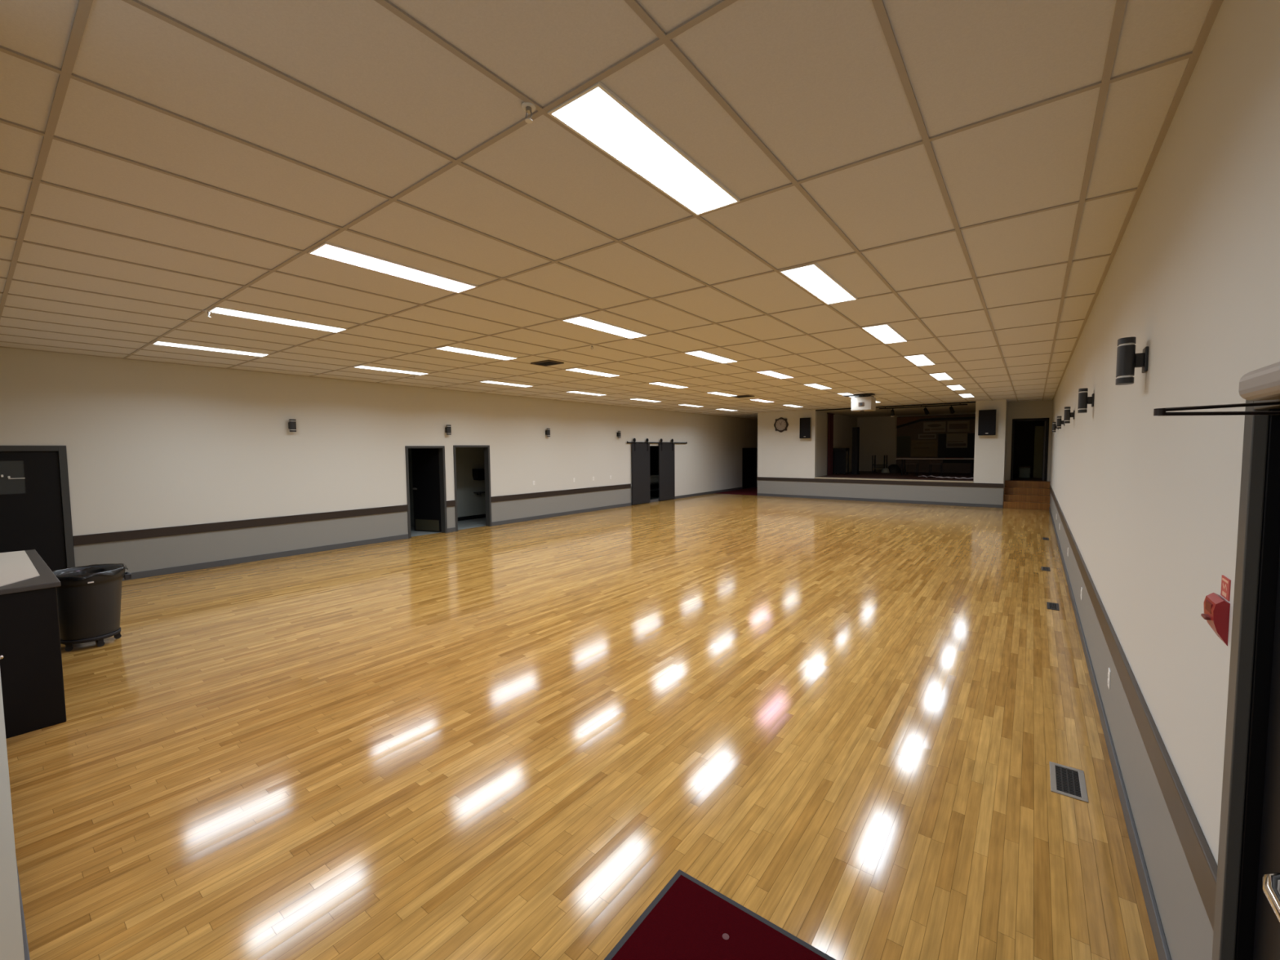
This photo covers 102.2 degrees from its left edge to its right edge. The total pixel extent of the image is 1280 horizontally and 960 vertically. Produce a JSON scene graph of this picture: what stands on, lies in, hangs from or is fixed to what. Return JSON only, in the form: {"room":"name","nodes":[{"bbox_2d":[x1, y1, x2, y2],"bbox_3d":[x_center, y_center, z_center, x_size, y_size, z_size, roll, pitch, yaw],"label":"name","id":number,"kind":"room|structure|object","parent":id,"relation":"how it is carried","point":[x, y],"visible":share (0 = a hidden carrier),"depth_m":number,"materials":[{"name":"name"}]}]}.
{"room":"community hall","nodes":[
{"label":"community hall","id":0,"kind":"room"},
{"bbox_2d":[0,671,24,959],"bbox_3d":[-5.796,0.089,3.381,8.070,3.280,1.740,2,4,37],"label":"wall","id":1,"kind":"structure","parent":0,"point":[11,945],"depth_m":1.68,"materials":[{"name":"beige paint"}]},
{"bbox_2d":[15,855,30,959],"bbox_3d":[-5.244,1.623,4.165,8.050,0.115,0.014,2,4,37],"label":"baseboard","id":2,"kind":"structure","parent":1,"relation":"attached to","point":[26,952],"depth_m":1.92,"materials":[{"name":"grey"}]},
{"bbox_2d":[0,346,757,573],"bbox_3d":[-1.449,-0.690,15.857,0.150,3.280,26.900,2,4,37],"label":"wall","id":3,"kind":"structure","parent":0,"point":[149,445],"depth_m":9.19,"materials":[{"name":"paint"}]},
{"bbox_2d":[0,445,75,571],"bbox_3d":[-8.269,0.540,6.928,0.170,2.000,0.846,2,4,37],"label":"door","id":4,"kind":"structure","parent":3,"relation":"in","point":[35,507],"depth_m":6.98,"materials":[{"name":"grey"}]},
{"bbox_2d":[72,504,408,545],"bbox_3d":[-6.475,0.725,9.171,0.022,0.135,4.868,2,4,37],"label":"trim","id":5,"kind":"structure","parent":3,"relation":"attached to","point":[188,529],"depth_m":8.57,"materials":[{"name":"wood"}]},
{"bbox_2d":[122,533,408,581],"bbox_3d":[-6.473,1.341,9.210,0.014,0.100,4.868,2,4,37],"label":"baseboard","id":6,"kind":"structure","parent":3,"relation":"attached to","point":[150,573],"depth_m":8.96,"materials":[{"name":"grey"}]},
{"bbox_2d":[288,418,296,431],"bbox_3d":[-6.263,-0.980,9.295,0.110,0.224,0.104,2,4,37],"label":"wall sconce","id":7,"kind":"object","parent":3,"relation":"attached to","point":[292,423],"visible":1,"depth_m":9.25,"materials":[{"name":"grey metal"}]},
{"bbox_2d":[0,346,755,419],"bbox_3d":[-1.394,-2.321,15.707,0.024,0.011,26.900,2,4,37],"label":"trim","id":8,"kind":"structure","parent":3,"relation":"attached to","point":[0,346],"depth_m":9.11,"materials":[{"name":"beige"}]},
{"bbox_2d":[404,445,447,538],"bbox_3d":[-5.096,0.230,11.733,0.951,1.995,0.922,2,4,37],"label":"door","id":9,"kind":"structure","parent":3,"relation":"in","point":[428,468],"depth_m":11.96,"materials":[{"name":"grey"}]},
{"bbox_2d":[453,444,491,531],"bbox_3d":[-4.066,0.172,12.439,0.170,2.010,0.998,2,4,37],"label":"door frame","id":10,"kind":"structure","parent":3,"relation":"in","point":[486,448],"depth_m":12.75,"materials":[{"name":"grey"}]},
{"bbox_2d":[490,484,631,502],"bbox_3d":[-2.007,0.338,15.030,0.022,0.135,5.595,2,4,37],"label":"trim","id":11,"kind":"structure","parent":3,"relation":"attached to","point":[510,497],"depth_m":14.55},
{"bbox_2d":[491,486,742,526],"bbox_3d":[0.524,0.736,18.385,0.014,0.100,13.945,2,4,37],"label":"baseboard","id":12,"kind":"structure","parent":3,"relation":"attached to","point":[551,515],"depth_m":15.57,"materials":[{"name":"grey"}]},
{"bbox_2d":[631,438,650,504],"bbox_3d":[0.041,-0.308,17.617,0.054,2.224,1.000,2,4,37],"label":"barn door","id":13,"kind":"structure","parent":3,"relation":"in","point":[640,452],"depth_m":17.58,"materials":[{"name":"black paint"}]},
{"bbox_2d":[626,440,687,444],"bbox_3d":[0.680,-1.336,18.459,0.052,0.075,3.700,2,4,37],"label":"barn door track","id":14,"kind":"object","parent":3,"relation":"attached to","point":[627,441],"visible":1,"depth_m":18.25,"materials":[{"name":"metal"}]},
{"bbox_2d":[658,438,675,500],"bbox_3d":[0.989,-0.391,18.860,0.054,2.224,0.990,2,4,37],"label":"barn door","id":15,"kind":"structure","parent":14,"relation":"hanging from","point":[666,451],"depth_m":18.83,"materials":[{"name":"black paint"}]},
{"bbox_2d":[742,448,756,488],"bbox_3d":[5.135,-0.569,24.507,0.170,1.900,1.500,2,4,37],"label":"door","id":16,"kind":"structure","parent":3,"relation":"in","point":[748,455],"depth_m":24.50,"materials":[{"name":"black paint"}]},
{"bbox_2d":[408,448,423,526],"bbox_3d":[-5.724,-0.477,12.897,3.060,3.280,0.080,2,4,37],"label":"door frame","id":17,"kind":"structure","parent":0,"point":[410,460],"depth_m":12.88,"materials":[{"name":"grey paint"}]},
{"bbox_2d":[455,447,485,517],"bbox_3d":[-4.838,-0.547,13.942,0.100,3.280,2.660,2,4,37],"label":"wall","id":18,"kind":"structure","parent":0,"point":[468,503],"depth_m":14.11,"materials":[{"name":"grey paint"}]},
{"bbox_2d":[457,513,485,520],"bbox_3d":[-4.780,1.042,14.003,0.012,0.100,2.660,2,4,37],"label":"baseboard","id":19,"kind":"structure","parent":18,"relation":"attached to","point":[479,516],"depth_m":14.20,"materials":[{"name":"black paint"}]},
{"bbox_2d":[471,468,484,480],"bbox_3d":[-4.389,-0.154,14.255,0.260,0.310,0.380,2,4,37],"label":"paper towel dispenser","id":20,"kind":"object","parent":18,"relation":"attached to","point":[478,474],"visible":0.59,"depth_m":14.13,"materials":[{"name":"black paint"}]},
{"bbox_2d":[5,486,1159,959],"bbox_3d":[1.793,1.115,13.503,14.583,0.100,26.900,2,4,37],"label":"floor","id":21,"kind":"structure","parent":0,"point":[846,722],"depth_m":3.25,"materials":[{"name":"brown wood"}]},
{"bbox_2d":[0,549,66,738],"bbox_3d":[-4.902,1.179,4.086,2.044,1.006,0.316,2,4,37],"label":"cabinet","id":22,"kind":"object","parent":21,"relation":"on","point":[31,668],"depth_m":3.51,"materials":[{"name":"black paint"}]},
{"bbox_2d":[60,626,121,651],"bbox_3d":[-5.446,1.571,5.120,0.424,0.108,0.424,2,4,37],"label":"dolly","id":23,"kind":"object","parent":21,"relation":"on","point":[116,634],"visible":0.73,"depth_m":4.99,"materials":[{"name":"black plastic"}]},
{"bbox_2d":[53,564,132,640],"bbox_3d":[-5.449,1.209,5.098,0.551,0.635,0.544,-1,3,-9],"label":"trash can","id":24,"kind":"object","parent":23,"relation":"on","point":[90,607],"visible":0.78,"depth_m":4.96,"materials":[{"name":"grey plastic"}]},
{"bbox_2d":[52,563,128,581],"bbox_3d":[-5.475,0.994,5.065,0.604,0.228,0.643,2,4,37],"label":"liner","id":25,"kind":"object","parent":24,"relation":"in","point":[79,575],"visible":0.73,"depth_m":5.14,"materials":[{"name":"black"}]},
{"bbox_2d":[604,869,835,959],"bbox_3d":[0.332,1.803,1.205,1.585,0.011,1.567,2,4,37],"label":"floor mat","id":26,"kind":"object","parent":21,"relation":"on","point":[688,919],"visible":1,"depth_m":1.99,"materials":[{"name":"red carpet"}]},
{"bbox_2d":[1003,480,1049,510],"bbox_3d":[11.876,0.443,15.857,1.121,0.790,1.220,2,4,37],"label":"stairs","id":27,"kind":"structure","parent":21,"relation":"on","point":[1018,494],"depth_m":15.70,"materials":[{"name":"wood"}]},
{"bbox_2d":[1046,601,1059,610],"bbox_3d":[4.842,1.480,6.052,0.110,0.005,0.320,2,4,37],"label":"floor vent","id":28,"kind":"object","parent":21,"relation":"in","point":[1051,606],"visible":1,"depth_m":6.05,"materials":[{"name":"black"}]},
{"bbox_2d":[1049,761,1088,802],"bbox_3d":[2.401,1.688,2.896,0.155,0.005,0.330,2,4,37],"label":"floor vent","id":29,"kind":"object","parent":21,"relation":"in","point":[1065,780],"visible":1,"depth_m":2.88,"materials":[{"name":"silver metal"}]},
{"bbox_2d":[1055,765,1081,797],"bbox_3d":[2.401,1.688,2.896,0.103,0.004,0.278,2,4,37],"label":"grille","id":30,"kind":"object","parent":29,"relation":"attached to","point":[1068,780],"depth_m":2.89,"materials":[{"name":"black"}]},
{"bbox_2d":[0,0,1212,419],"bbox_3d":[1.855,-2.252,13.422,14.583,0.112,27.200,2,4,37],"label":"ceiling","id":31,"kind":"structure","parent":0,"point":[971,172],"depth_m":2.75,"materials":[{"name":"tile"}]},
{"bbox_2d":[151,340,270,356],"bbox_3d":[-5.730,-1.760,6.943,0.283,0.013,1.191,2,4,37],"label":"recessed light","id":32,"kind":"object","parent":31,"relation":"in","point":[157,342],"visible":1,"depth_m":6.89,"materials":[{"name":"white"}]},
{"bbox_2d":[207,306,347,333],"bbox_3d":[-3.790,-1.688,5.468,0.283,0.013,1.191,2,4,37],"label":"recessed light","id":33,"kind":"object","parent":31,"relation":"in","point":[216,309],"visible":1,"depth_m":5.40,"materials":[{"name":"white"}]},
{"bbox_2d":[352,364,429,375],"bbox_3d":[-4.254,-1.887,8.879,0.283,0.013,1.191,2,4,37],"label":"recessed light","id":34,"kind":"object","parent":31,"relation":"in","point":[364,366],"visible":1,"depth_m":8.83,"materials":[{"name":"white"}]},
{"bbox_2d":[307,241,477,293],"bbox_3d":[-1.849,-1.617,3.993,0.283,0.013,1.191,2,4,37],"label":"recessed light","id":35,"kind":"object","parent":31,"relation":"in","point":[326,250],"visible":1,"depth_m":3.90,"materials":[{"name":"white plastic"}]},
{"bbox_2d":[435,345,518,359],"bbox_3d":[-2.313,-1.816,7.404,0.283,0.013,1.191,2,4,37],"label":"recessed light","id":36,"kind":"object","parent":31,"relation":"in","point":[452,348],"visible":1,"depth_m":7.35,"materials":[{"name":"white"}]},
{"bbox_2d":[479,380,533,386],"bbox_3d":[-2.777,-2.015,10.815,0.283,0.013,1.191,2,4,37],"label":"recessed light","id":37,"kind":"object","parent":31,"relation":"in","point":[485,381],"visible":1,"depth_m":10.80,"materials":[{"name":"white"}]},
{"bbox_2d":[521,102,535,123],"bbox_3d":[-0.452,-1.488,2.098,0.058,0.058,0.058,2,4,37],"label":"sprinkler head","id":38,"kind":"object","parent":31,"relation":"attached to","point":[528,107],"visible":1,"depth_m":2.09},
{"bbox_2d":[530,360,564,366],"bbox_3d":[-1.486,-1.871,8.263,0.430,0.020,0.320,2,4,37],"label":"ceiling vent","id":39,"kind":"object","parent":31,"relation":"in","point":[546,362],"visible":1,"depth_m":8.23,"materials":[{"name":"brown"}]},
{"bbox_2d":[534,361,559,365],"bbox_3d":[-1.486,-1.872,8.263,0.380,0.018,0.270,2,4,37],"label":"grille","id":40,"kind":"object","parent":39,"relation":"attached to","point":[540,363],"depth_m":8.27,"materials":[{"name":"black"}]},
{"bbox_2d":[568,391,607,395],"bbox_3d":[-1.300,-2.143,12.751,0.283,0.013,1.191,2,4,37],"label":"recessed light","id":41,"kind":"object","parent":31,"relation":"in","point":[575,392],"visible":1,"depth_m":12.66,"materials":[{"name":"white"}]},
{"bbox_2d":[565,367,620,377],"bbox_3d":[-0.837,-1.944,9.340,0.283,0.013,1.191,2,4,37],"label":"recessed light","id":42,"kind":"object","parent":31,"relation":"in","point":[577,370],"visible":1,"depth_m":9.31,"materials":[{"name":"white"}]},
{"bbox_2d":[560,315,648,338],"bbox_3d":[-0.373,-1.745,5.929,0.283,0.013,1.191,2,4,37],"label":"recessed light","id":43,"kind":"object","parent":31,"relation":"in","point":[583,321],"visible":1,"depth_m":5.86,"materials":[{"name":"white"}]},
{"bbox_2d":[547,81,740,215],"bbox_3d":[0.091,-1.546,2.518,0.283,0.013,1.191,2,4,37],"label":"recessed light","id":44,"kind":"object","parent":31,"relation":"in","point":[597,114],"visible":1,"depth_m":2.38,"materials":[{"name":"white plastic"}]},
{"bbox_2d":[631,398,662,402],"bbox_3d":[0.176,-2.271,14.688,0.283,0.013,1.191,2,4,37],"label":"recessed light","id":45,"kind":"object","parent":31,"relation":"in","point":[639,399],"visible":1,"depth_m":14.69,"materials":[{"name":"white"}]},
{"bbox_2d":[633,398,658,401],"bbox_3d":[0.176,-2.271,14.688,0.259,0.010,1.167,2,4,37],"label":"diffuser","id":46,"kind":"object","parent":45,"relation":"attached to","point":[640,399],"depth_m":14.68,"materials":[{"name":"white"}]},
{"bbox_2d":[648,382,688,388],"bbox_3d":[0.640,-2.072,11.276,0.283,0.013,1.191,2,4,37],"label":"recessed light","id":47,"kind":"object","parent":31,"relation":"in","point":[662,384],"visible":1,"depth_m":11.19,"materials":[{"name":"white"}]},
{"bbox_2d":[683,350,738,363],"bbox_3d":[1.104,-1.873,7.865,0.283,0.013,1.191,2,4,37],"label":"recessed light","id":48,"kind":"object","parent":31,"relation":"in","point":[700,353],"visible":1,"depth_m":7.82,"materials":[{"name":"white"}]},
{"bbox_2d":[755,370,794,378],"bbox_3d":[2.580,-2.001,9.801,0.283,0.013,1.191,2,4,37],"label":"recessed light","id":49,"kind":"object","parent":31,"relation":"in","point":[771,373],"visible":1,"depth_m":9.73,"materials":[{"name":"white plastic"}]},
{"bbox_2d":[778,262,857,304],"bbox_3d":[1.567,-1.674,4.454,0.283,0.013,1.191,2,4,37],"label":"recessed light","id":50,"kind":"object","parent":31,"relation":"in","point":[811,277],"visible":1,"depth_m":4.37,"materials":[{"name":"white"}]},
{"bbox_2d":[803,383,832,389],"bbox_3d":[4.057,-2.128,11.738,0.283,0.013,1.191,2,4,37],"label":"recessed light","id":51,"kind":"object","parent":31,"relation":"in","point":[819,386],"visible":1,"depth_m":11.71,"materials":[{"name":"white"}]},
{"bbox_2d":[826,413,835,475],"bbox_3d":[7.611,-1.434,20.610,0.094,2.446,0.900,2,4,37],"label":"stage curtain","id":52,"kind":"object","parent":31,"relation":"hanging from","point":[830,415],"visible":1,"depth_m":20.48,"materials":[{"name":"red fabric"}]},
{"bbox_2d":[842,393,875,411],"bbox_3d":[5.822,-2.035,13.702,0.730,0.447,0.475,2,4,37],"label":"projector","id":53,"kind":"object","parent":31,"relation":"hanging from","point":[860,402],"visible":1,"depth_m":13.48,"materials":[{"name":"beige"}]},
{"bbox_2d":[861,324,907,343],"bbox_3d":[3.044,-1.802,6.390,0.283,0.013,1.191,2,4,37],"label":"recessed light","id":54,"kind":"object","parent":31,"relation":"in","point":[885,333],"visible":1,"depth_m":6.32,"materials":[{"name":"white"}]},
{"bbox_2d":[903,354,935,366],"bbox_3d":[4.521,-1.930,8.326,0.283,0.013,1.191,2,4,37],"label":"recessed light","id":55,"kind":"object","parent":31,"relation":"in","point":[921,359],"visible":1,"depth_m":8.29,"materials":[{"name":"white"}]},
{"bbox_2d":[879,403,967,408],"bbox_3d":[9.319,-2.444,17.100,2.600,0.069,0.044,2,4,37],"label":"bar","id":56,"kind":"object","parent":31,"relation":"hanging from","point":[960,404],"visible":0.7,"depth_m":17.04,"materials":[{"name":"black paint"}]},
{"bbox_2d":[928,372,953,380],"bbox_3d":[5.997,-2.057,10.263,0.283,0.013,1.191,2,4,37],"label":"recessed light","id":57,"kind":"object","parent":31,"relation":"in","point":[939,376],"visible":1,"depth_m":10.25,"materials":[{"name":"white"}]},
{"bbox_2d":[946,384,965,390],"bbox_3d":[7.474,-2.185,12.199,0.283,0.013,1.191,2,4,37],"label":"recessed light","id":58,"kind":"object","parent":31,"relation":"in","point":[959,387],"visible":1,"depth_m":12.12,"materials":[{"name":"white"}]},
{"bbox_2d":[649,445,658,497],"bbox_3d":[-0.301,-0.883,18.936,1.760,3.280,3.400,2,4,37],"label":"wall","id":59,"kind":"structure","parent":0,"point":[654,450],"depth_m":20.32,"materials":[{"name":"black paint"}]},
{"bbox_2d":[816,411,857,476],"bbox_3d":[8.210,-1.498,21.572,0.120,2.470,5.840,2,4,37],"label":"wall","id":60,"kind":"structure","parent":0,"point":[842,424],"depth_m":21.12,"materials":[{"name":"grey paint"}]},
{"bbox_2d":[757,409,1004,507],"bbox_3d":[7.884,-0.902,18.082,8.000,3.280,0.160,2,4,37],"label":"wall","id":61,"kind":"structure","parent":0,"point":[971,495],"depth_m":19.25,"materials":[{"name":"grey paint"}]},
{"bbox_2d":[773,417,788,432],"bbox_3d":[5.399,-2.113,19.762,0.574,0.574,0.055,2,4,37],"label":"wall clock","id":62,"kind":"object","parent":61,"relation":"attached to","point":[780,424],"visible":1,"depth_m":19.75,"materials":[{"name":"black wood"}]},
{"bbox_2d":[799,417,810,438],"bbox_3d":[6.139,-1.920,19.109,0.400,0.750,0.216,2,4,37],"label":"loudspeaker","id":63,"kind":"object","parent":61,"relation":"attached to","point":[805,423],"visible":1,"depth_m":19.02,"materials":[{"name":"black paint"}]},
{"bbox_2d":[756,476,1003,488],"bbox_3d":[7.838,0.058,18.066,8.004,0.125,0.022,2,4,37],"label":"trim","id":64,"kind":"structure","parent":61,"relation":"attached to","point":[820,480],"depth_m":17.59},
{"bbox_2d":[757,493,1002,507],"bbox_3d":[7.845,0.690,18.107,8.000,0.100,0.014,2,4,37],"label":"baseboard","id":65,"kind":"structure","parent":61,"relation":"attached to","point":[758,494],"depth_m":17.63,"materials":[{"name":"grey"}]},
{"bbox_2d":[814,476,973,483],"bbox_3d":[8.473,-0.010,17.660,4.960,0.049,0.170,2,4,37],"label":"trim","id":66,"kind":"structure","parent":61,"relation":"attached to","point":[882,479],"depth_m":17.39,"materials":[{"name":"beige paint"}]},
{"bbox_2d":[815,401,975,410],"bbox_3d":[8.455,-2.491,17.516,4.960,0.035,0.080,2,4,37],"label":"trim","id":67,"kind":"structure","parent":61,"relation":"attached to","point":[964,402],"depth_m":17.08,"materials":[{"name":"black paint"}]},
{"bbox_2d":[977,409,996,435],"bbox_3d":[10.585,-1.747,15.729,0.445,0.770,0.216,2,4,37],"label":"loudspeaker","id":68,"kind":"object","parent":61,"relation":"attached to","point":[987,418],"visible":1,"depth_m":15.65,"materials":[{"name":"black paint"}]},
{"bbox_2d":[857,412,975,471],"bbox_3d":[12.328,-1.569,22.167,5.710,2.470,0.100,2,4,37],"label":"wall","id":69,"kind":"structure","parent":0,"point":[877,434],"depth_m":23.30,"materials":[{"name":"grey paint"}]},
{"bbox_2d":[818,471,1044,480],"bbox_3d":[10.227,-0.145,20.173,9.003,0.100,5.960,2,4,37],"label":"floor","id":70,"kind":"structure","parent":0,"point":[864,474],"depth_m":19.47,"materials":[{"name":"wood"}]},
{"bbox_2d":[832,448,848,475],"bbox_3d":[8.121,-0.756,20.896,0.540,1.070,0.500,2,4,37],"label":"table","id":71,"kind":"object","parent":70,"relation":"on","point":[839,454],"visible":0.99,"depth_m":20.78,"materials":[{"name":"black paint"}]},
{"bbox_2d":[849,426,860,474],"bbox_3d":[8.751,-1.187,20.985,0.330,1.910,0.350,2,4,37],"label":"speaker","id":72,"kind":"object","parent":70,"relation":"on","point":[855,430],"visible":0.98,"depth_m":20.88},
{"bbox_2d":[871,455,887,471],"bbox_3d":[10.576,-0.723,22.772,0.522,0.740,0.510,2,4,37],"label":"cart","id":73,"kind":"object","parent":70,"relation":"on","point":[873,464],"visible":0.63,"depth_m":22.74,"materials":[{"name":"black paint"}]},
{"bbox_2d":[880,464,901,472],"bbox_3d":[10.798,-0.498,22.158,0.750,0.360,0.680,2,4,37],"label":"bundle","id":74,"kind":"object","parent":70,"relation":"on","point":[892,468],"visible":0.98,"depth_m":21.98,"materials":[{"name":"black"}]},
{"bbox_2d":[905,459,919,475],"bbox_3d":[10.481,-0.480,19.882,0.400,0.600,0.420,2,4,37],"label":"folding chair","id":75,"kind":"object","parent":70,"relation":"on","point":[909,461],"visible":0.94,"depth_m":19.92,"materials":[{"name":"black paint"}]},
{"bbox_2d":[895,457,973,476],"bbox_3d":[11.143,-0.488,19.364,2.720,0.665,0.700,2,4,37],"label":"folding table","id":76,"kind":"object","parent":70,"relation":"on","point":[902,459],"visible":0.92,"depth_m":19.11,"materials":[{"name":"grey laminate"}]},
{"bbox_2d":[896,413,975,473],"bbox_3d":[12.829,-1.507,21.556,3.850,2.410,0.150,2,4,37],"label":"wall","id":77,"kind":"structure","parent":70,"relation":"on","point":[908,428],"depth_m":21.73,"materials":[{"name":"black paint"}]},
{"bbox_2d":[911,440,937,457],"bbox_3d":[12.134,-1.350,22.047,1.000,0.710,0.018,2,4,37],"label":"poster","id":78,"kind":"object","parent":77,"relation":"attached to","point":[928,448],"visible":1,"depth_m":22.03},
{"bbox_2d":[913,442,934,448],"bbox_3d":[12.128,-1.470,22.034,0.800,0.241,0.002,2,4,37],"label":"sign","id":79,"kind":"object","parent":78,"relation":"attached to","point":[916,445],"depth_m":22.03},
{"bbox_2d":[918,434,936,439],"bbox_3d":[12.219,-1.851,21.962,0.670,0.200,0.018,2,4,37],"label":"poster","id":80,"kind":"object","parent":77,"relation":"attached to","point":[920,436],"visible":1,"depth_m":21.96,"materials":[{"name":"brown paper"}]},
{"bbox_2d":[923,421,946,432],"bbox_3d":[12.427,-2.238,21.778,0.820,0.430,0.018,2,4,37],"label":"poster","id":81,"kind":"object","parent":77,"relation":"attached to","point":[927,426],"visible":1,"depth_m":21.77,"materials":[{"name":"brown paper"}]},
{"bbox_2d":[924,423,944,431],"bbox_3d":[12.422,-2.222,21.772,0.738,0.280,0.002,2,4,37],"label":"sign","id":82,"kind":"object","parent":81,"relation":"attached to","point":[928,427],"depth_m":21.77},
{"bbox_2d":[946,433,967,448],"bbox_3d":[13.078,-1.624,21.309,0.740,0.590,0.018,2,4,37],"label":"poster","id":83,"kind":"object","parent":77,"relation":"attached to","point":[953,440],"visible":1,"depth_m":21.30,"materials":[{"name":"brown paper"}]},
{"bbox_2d":[946,440,966,446],"bbox_3d":[13.075,-1.500,21.310,0.666,0.201,0.002,2,4,37],"label":"sign","id":84,"kind":"object","parent":83,"relation":"attached to","point":[949,443],"depth_m":21.31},
{"bbox_2d":[946,420,969,431],"bbox_3d":[13.111,-2.208,21.258,0.780,0.440,0.018,2,4,37],"label":"poster","id":85,"kind":"object","parent":77,"relation":"attached to","point":[953,426],"visible":1,"depth_m":21.24,"materials":[{"name":"brown paper"}]},
{"bbox_2d":[949,423,967,429],"bbox_3d":[13.107,-2.207,21.252,0.655,0.220,0.002,2,4,37],"label":"sign","id":86,"kind":"object","parent":85,"relation":"attached to","point":[952,426],"depth_m":21.25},
{"bbox_2d":[1017,466,1031,478],"bbox_3d":[13.155,-0.271,17.656,0.360,0.400,0.440,2,4,37],"label":"plastic tub","id":87,"kind":"object","parent":70,"relation":"on","point":[1024,471],"visible":1,"depth_m":17.49,"materials":[{"name":"grey"}]},
{"bbox_2d":[1033,426,1044,478],"bbox_3d":[13.778,-0.967,17.814,0.280,1.760,0.720,2,4,37],"label":"storage cabinet","id":88,"kind":"object","parent":70,"relation":"on","point":[1039,430],"visible":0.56,"depth_m":17.54,"materials":[{"name":"yellow paint"}]},
{"bbox_2d":[973,399,1008,496],"bbox_3d":[11.076,-0.824,16.308,0.770,3.280,1.200,2,4,37],"label":"wall","id":89,"kind":"structure","parent":0,"point":[990,451],"depth_m":15.81,"materials":[{"name":"beige paint"}]},
{"bbox_2d":[1005,400,1053,480],"bbox_3d":[12.225,-1.225,16.236,1.123,2.490,0.120,2,4,37],"label":"wall","id":90,"kind":"structure","parent":0,"point":[1028,409],"depth_m":16.17,"materials":[{"name":"grey paint"}]},
{"bbox_2d":[1010,417,1048,480],"bbox_3d":[12.482,-0.975,16.538,0.920,1.950,0.915,2,4,37],"label":"door frame","id":91,"kind":"structure","parent":90,"relation":"in","point":[1046,437],"depth_m":16.08,"materials":[{"name":"black paint"}]},
{"bbox_2d":[1013,420,1046,474],"bbox_3d":[13.669,-1.355,18.212,1.223,2.490,4.780,2,4,37],"label":"wall","id":92,"kind":"structure","parent":0,"point":[1024,431],"depth_m":20.09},
{"bbox_2d":[1049,0,1279,959],"bbox_3d":[7.521,-0.361,9.037,0.150,3.280,26.900,2,4,37],"label":"wall","id":93,"kind":"structure","parent":0,"point":[1148,503],"depth_m":1.87,"materials":[{"name":"paint"}]},
{"bbox_2d":[1056,416,1064,428],"bbox_3d":[7.618,-1.042,9.347,0.110,0.224,0.104,2,4,37],"label":"wall sconce","id":94,"kind":"object","parent":93,"relation":"attached to","point":[1060,422],"visible":0.96,"depth_m":9.32,"materials":[{"name":"grey metal"}]},
{"bbox_2d":[1063,406,1075,423],"bbox_3d":[5.899,-0.893,7.092,0.110,0.224,0.104,2,4,37],"label":"wall sconce","id":95,"kind":"object","parent":93,"relation":"attached to","point":[1068,414],"visible":1,"depth_m":7.06,"materials":[{"name":"grey metal"}]},
{"bbox_2d":[1077,387,1094,413],"bbox_3d":[4.179,-0.744,4.837,0.110,0.224,0.104,2,4,37],"label":"wall sconce","id":96,"kind":"object","parent":93,"relation":"attached to","point":[1083,400],"visible":1,"depth_m":4.81,"materials":[{"name":"grey metal"}]},
{"bbox_2d":[1048,506,1171,959],"bbox_3d":[6.728,1.288,8.209,0.014,0.100,17.250,2,4,37],"label":"baseboard","id":97,"kind":"structure","parent":93,"relation":"attached to","point":[1161,944],"depth_m":2.56,"materials":[{"name":"grey"}]},
{"bbox_2d":[1115,337,1148,385],"bbox_3d":[2.459,-0.595,2.581,0.110,0.224,0.104,2,4,37],"label":"wall sconce","id":98,"kind":"object","parent":93,"relation":"attached to","point":[1127,360],"visible":1,"depth_m":2.55,"materials":[{"name":"grey metal"}]},
{"bbox_2d":[1049,484,1217,931],"bbox_3d":[6.720,0.671,8.174,0.020,0.135,17.250,2,4,37],"label":"trim","id":99,"kind":"structure","parent":93,"relation":"attached to","point":[1202,864],"depth_m":1.91,"materials":[{"name":"wood"}]},
{"bbox_2d":[1052,0,1222,399],"bbox_3d":[5.955,-1.869,7.047,0.024,0.011,22.000,2,4,37],"label":"trim","id":100,"kind":"structure","parent":93,"relation":"attached to","point":[1215,5],"depth_m":2.27,"materials":[{"name":"beige"}]},
{"bbox_2d":[1200,592,1230,645],"bbox_3d":[1.601,0.385,1.442,0.040,0.123,0.100,2,4,37],"label":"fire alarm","id":101,"kind":"object","parent":93,"relation":"attached to","point":[1216,609],"visible":1,"depth_m":1.40,"materials":[{"name":"red paint"}]},
{"bbox_2d":[1153,361,1279,959],"bbox_3d":[1.142,0.791,0.924,0.420,2.052,1.032,2,4,37],"label":"door","id":102,"kind":"structure","parent":93,"relation":"in","point":[1246,920],"depth_m":1.23,"materials":[{"name":"black paint"}]},
{"bbox_2d":[1220,574,1231,600],"bbox_3d":[1.609,0.296,1.418,0.004,0.057,0.070,2,4,37],"label":"sign","id":103,"kind":"object","parent":93,"relation":"attached to","point":[1225,582],"visible":1,"depth_m":1.41,"materials":[{"name":"red"}]},
{"bbox_3d":[-0.287,0.805,19.036,1.760,0.098,3.400,2,4,37],"label":"floor","id":104,"kind":"structure","parent":0,"visible":0},
{"bbox_2d":[649,482,658,490],"bbox_3d":[-0.021,0.424,19.500,1.000,0.600,1.900,2,4,37],"label":"storage shelf","id":105,"kind":"object","parent":104,"relation":"on","point":[651,489],"visible":0.04,"depth_m":19.56,"materials":[{"name":"grey"}]},
{"bbox_2d":[649,475,658,483],"bbox_3d":[0.116,-0.019,19.493,0.660,0.278,1.360,2,4,37],"label":"storage bin","id":106,"kind":"object","parent":105,"relation":"on","point":[653,478],"visible":0.12,"depth_m":19.56,"materials":[{"name":"grey paint"}]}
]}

